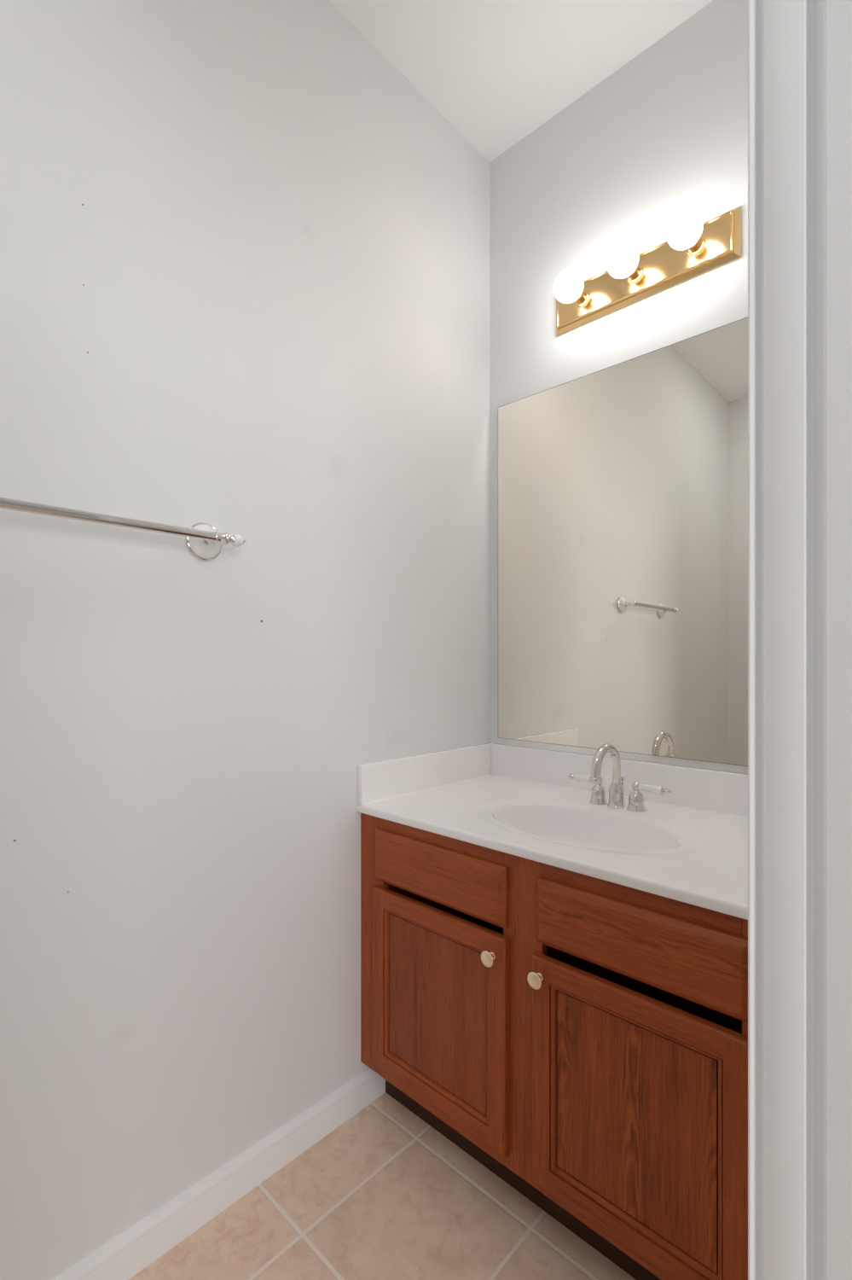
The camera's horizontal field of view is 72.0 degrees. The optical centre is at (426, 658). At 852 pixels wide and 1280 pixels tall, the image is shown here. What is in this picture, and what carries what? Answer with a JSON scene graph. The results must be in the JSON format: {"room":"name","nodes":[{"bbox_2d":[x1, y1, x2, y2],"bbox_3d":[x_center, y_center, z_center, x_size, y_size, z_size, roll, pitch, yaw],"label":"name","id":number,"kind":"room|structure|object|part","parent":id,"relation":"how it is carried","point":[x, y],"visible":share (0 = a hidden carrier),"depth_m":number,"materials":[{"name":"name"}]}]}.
{"room":"bathroom","nodes":[
{"label":"bathroom","id":0,"kind":"room"},
{"bbox_2d":[0,0,489,1279],"bbox_3d":[-0.687,-0.231,1.043,0.120,2.753,2.715,0,0,43],"label":"wall","id":1,"kind":"structure","parent":0,"point":[244,257],"depth_m":1.20,"materials":[{"name":"paint"}]},
{"bbox_2d":[0,496,246,560],"bbox_3d":[-0.577,-0.239,1.016,0.077,0.078,0.554,0,0,43],"label":"towel bar","id":2,"kind":"object","parent":1,"relation":"attached to","point":[203,540],"visible":1,"depth_m":1.06,"materials":[{"name":"silver metal"}]},
{"bbox_2d":[51,1067,385,1279],"bbox_3d":[-0.801,1.104,0.826,0.014,0.083,2.004,0,0,43],"label":"baseboard","id":3,"kind":"structure","parent":1,"relation":"attached to","point":[130,1252],"depth_m":1.22,"materials":[{"name":"paint"}]},
{"bbox_2d":[128,1092,636,1279],"bbox_3d":[0.257,1.185,0.150,2.720,0.080,2.715,0,0,43],"label":"floor","id":4,"kind":"structure","parent":0,"point":[385,1195],"depth_m":1.19,"materials":[{"name":"beige tile"}]},
{"bbox_2d":[360,812,748,1279],"bbox_3d":[0.360,0.768,1.353,0.974,0.754,0.584,0,0,43],"label":"vanity cabinet","id":5,"kind":"object","parent":4,"relation":"on","point":[583,1038],"visible":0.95,"depth_m":1.09,"materials":[{"name":"brown wood"}]},
{"bbox_3d":[0.020,0.782,1.320,0.294,0.332,0.006,0,0,43],"label":"panel","id":6,"kind":"part","parent":5,"relation":"part of","materials":[{"name":"brown wood"}]},
{"bbox_3d":[0.018,0.782,1.318,0.400,0.438,0.018,0,0,43],"label":"door","id":7,"kind":"part","parent":5,"relation":"part of","materials":[{"name":"brown wood"}]},
{"bbox_3d":[0.017,0.483,1.318,0.396,0.124,0.018,0,0,43],"label":"drawer","id":8,"kind":"part","parent":5,"relation":"part of","materials":[{"name":"brown wood"}]},
{"bbox_3d":[0.128,0.604,1.186,0.032,0.032,0.022,0,0,43],"label":"knob","id":9,"kind":"part","parent":5,"relation":"part of","materials":[{"name":"gold metal"}]},
{"bbox_3d":[0.209,0.606,1.109,0.032,0.032,0.022,0,0,43],"label":"knob","id":10,"kind":"part","parent":5,"relation":"part of","materials":[{"name":"gold metal"}]},
{"bbox_2d":[357,742,748,919],"bbox_3d":[0.372,0.402,1.360,0.983,0.263,0.557,0,0,43],"label":"countertop","id":11,"kind":"structure","parent":5,"relation":"on","point":[689,845],"depth_m":1.43,"materials":[{"name":"white stone"}]},
{"bbox_2d":[492,805,681,851],"bbox_3d":[0.343,0.454,1.318,0.442,0.160,0.271,0,0,43],"label":"basin","id":12,"kind":"object","parent":11,"relation":"in","point":[576,826],"depth_m":1.42,"materials":[{"name":"white ceramic"}]},
{"bbox_2d":[568,743,671,812],"bbox_3d":[0.478,0.289,1.470,0.199,0.164,0.189,0,0,0],"label":"faucet","id":13,"kind":"object","parent":11,"relation":"on","point":[616,789],"visible":1,"depth_m":1.45,"materials":[{"name":"silver metal"}]},
{"bbox_3d":[0.416,0.313,1.530,0.057,0.020,0.020,0,0,43],"label":"lever","id":14,"kind":"part","parent":13,"relation":"part of","materials":[{"name":"white ceramic"}]},
{"bbox_3d":[0.443,0.336,1.506,0.045,0.068,0.045,0,0,43],"label":"handle","id":15,"kind":"part","parent":13,"relation":"part of","materials":[{"name":"silver metal"}]},
{"bbox_3d":[0.440,0.261,1.430,0.024,0.109,0.132,0,0,43],"label":"spout","id":16,"kind":"part","parent":13,"relation":"part of","materials":[{"name":"silver metal"}]},
{"bbox_3d":[0.478,0.341,1.470,0.046,0.059,0.046,0,0,43],"label":"spout","id":17,"kind":"part","parent":13,"relation":"part of","materials":[{"name":"silver metal"}]},
{"bbox_3d":[0.500,0.333,1.491,0.011,0.074,0.011,0,0,10],"label":"pop rod","id":18,"kind":"part","parent":13,"relation":"part of","materials":[{"name":"silver metal"}]},
{"bbox_3d":[0.516,0.336,1.438,0.045,0.068,0.045,0,0,43],"label":"handle","id":19,"kind":"part","parent":13,"relation":"part of","materials":[{"name":"silver metal"}]},
{"bbox_3d":[0.541,0.313,1.412,0.057,0.020,0.020,0,0,43],"label":"lever","id":20,"kind":"part","parent":13,"relation":"part of","materials":[{"name":"white ceramic"}]},
{"bbox_3d":[0.350,0.788,1.008,0.280,0.329,0.006,0,0,43],"label":"panel","id":21,"kind":"part","parent":5,"relation":"part of","materials":[{"name":"brown wood"}]},
{"bbox_3d":[0.348,0.788,1.005,0.387,0.436,0.018,0,0,43],"label":"door","id":22,"kind":"part","parent":5,"relation":"part of","materials":[{"name":"brown wood"}]},
{"bbox_3d":[0.350,0.484,1.004,0.376,0.123,0.018,0,0,43],"label":"drawer","id":23,"kind":"part","parent":5,"relation":"part of","materials":[{"name":"brown wood"}]},
{"bbox_2d":[329,0,713,162],"bbox_3d":[-0.286,-1.647,0.664,1.225,0.080,2.715,0,0,43],"label":"ceiling","id":24,"kind":"structure","parent":0,"point":[497,71],"depth_m":1.54,"materials":[{"name":"white paint"}]},
{"bbox_2d":[489,0,748,743],"bbox_3d":[0.649,-0.231,1.565,1.105,2.753,0.120,0,0,43],"label":"wall","id":25,"kind":"structure","parent":0,"point":[664,135],"depth_m":1.60,"materials":[{"name":"paint"}]},
{"bbox_2d":[491,743,748,816],"bbox_3d":[0.564,0.321,1.551,0.966,0.100,0.017,0,0,43],"label":"backsplash","id":26,"kind":"structure","parent":25,"relation":"attached to","point":[725,792],"depth_m":1.54,"materials":[{"name":"white stone"}]},
{"bbox_2d":[496,316,748,773],"bbox_3d":[0.561,-0.266,1.560,0.916,1.072,0.009,0,0,43],"label":"wall mirror","id":27,"kind":"object","parent":25,"relation":"attached to","point":[623,487],"visible":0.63,"depth_m":1.56,"materials":[{"name":"clear glass"}]},
{"bbox_2d":[553,205,741,336],"bbox_3d":[0.519,-1.011,1.511,0.496,0.121,0.136,0,0,43],"label":"vanity light","id":28,"kind":"object","parent":25,"relation":"attached to","point":[693,248],"visible":1,"depth_m":1.49,"materials":[{"name":"gold metal"}]},
{"bbox_2d":[553,268,589,307],"bbox_3d":[0.400,-1.012,1.609,0.079,0.079,0.116,0,0,43],"label":"bulb","id":29,"kind":"object","parent":28,"relation":"attached to","point":[570,288],"depth_m":1.58,"materials":[{"name":"white glass"}]},
{"bbox_2d":[606,240,643,282],"bbox_3d":[0.512,-1.012,1.504,0.079,0.079,0.116,0,0,43],"label":"bulb","id":30,"kind":"object","parent":28,"relation":"attached to","point":[625,263],"depth_m":1.47,"materials":[{"name":"white glass"}]},
{"bbox_2d":[667,209,704,255],"bbox_3d":[0.623,-1.012,1.398,0.079,0.079,0.116,0,0,43],"label":"bulb","id":31,"kind":"object","parent":28,"relation":"attached to","point":[686,229],"depth_m":1.37,"materials":[{"name":"white glass"}]},
{"bbox_2d":[814,0,824,1279],"bbox_3d":[0.116,-0.231,0.284,0.120,2.753,2.475,0,0,43],"label":"door frame","id":32,"kind":"structure","parent":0,"point":[818,4],"depth_m":0.58,"materials":[{"name":"paint"}]},
{"bbox_2d":[748,0,851,1279],"bbox_3d":[0.385,0.126,0.569,0.124,2.040,0.033,0,0,43],"label":"trim","id":33,"kind":"structure","parent":32,"relation":"attached to","point":[781,32],"depth_m":0.58,"materials":[{"name":"paint"}]}
]}

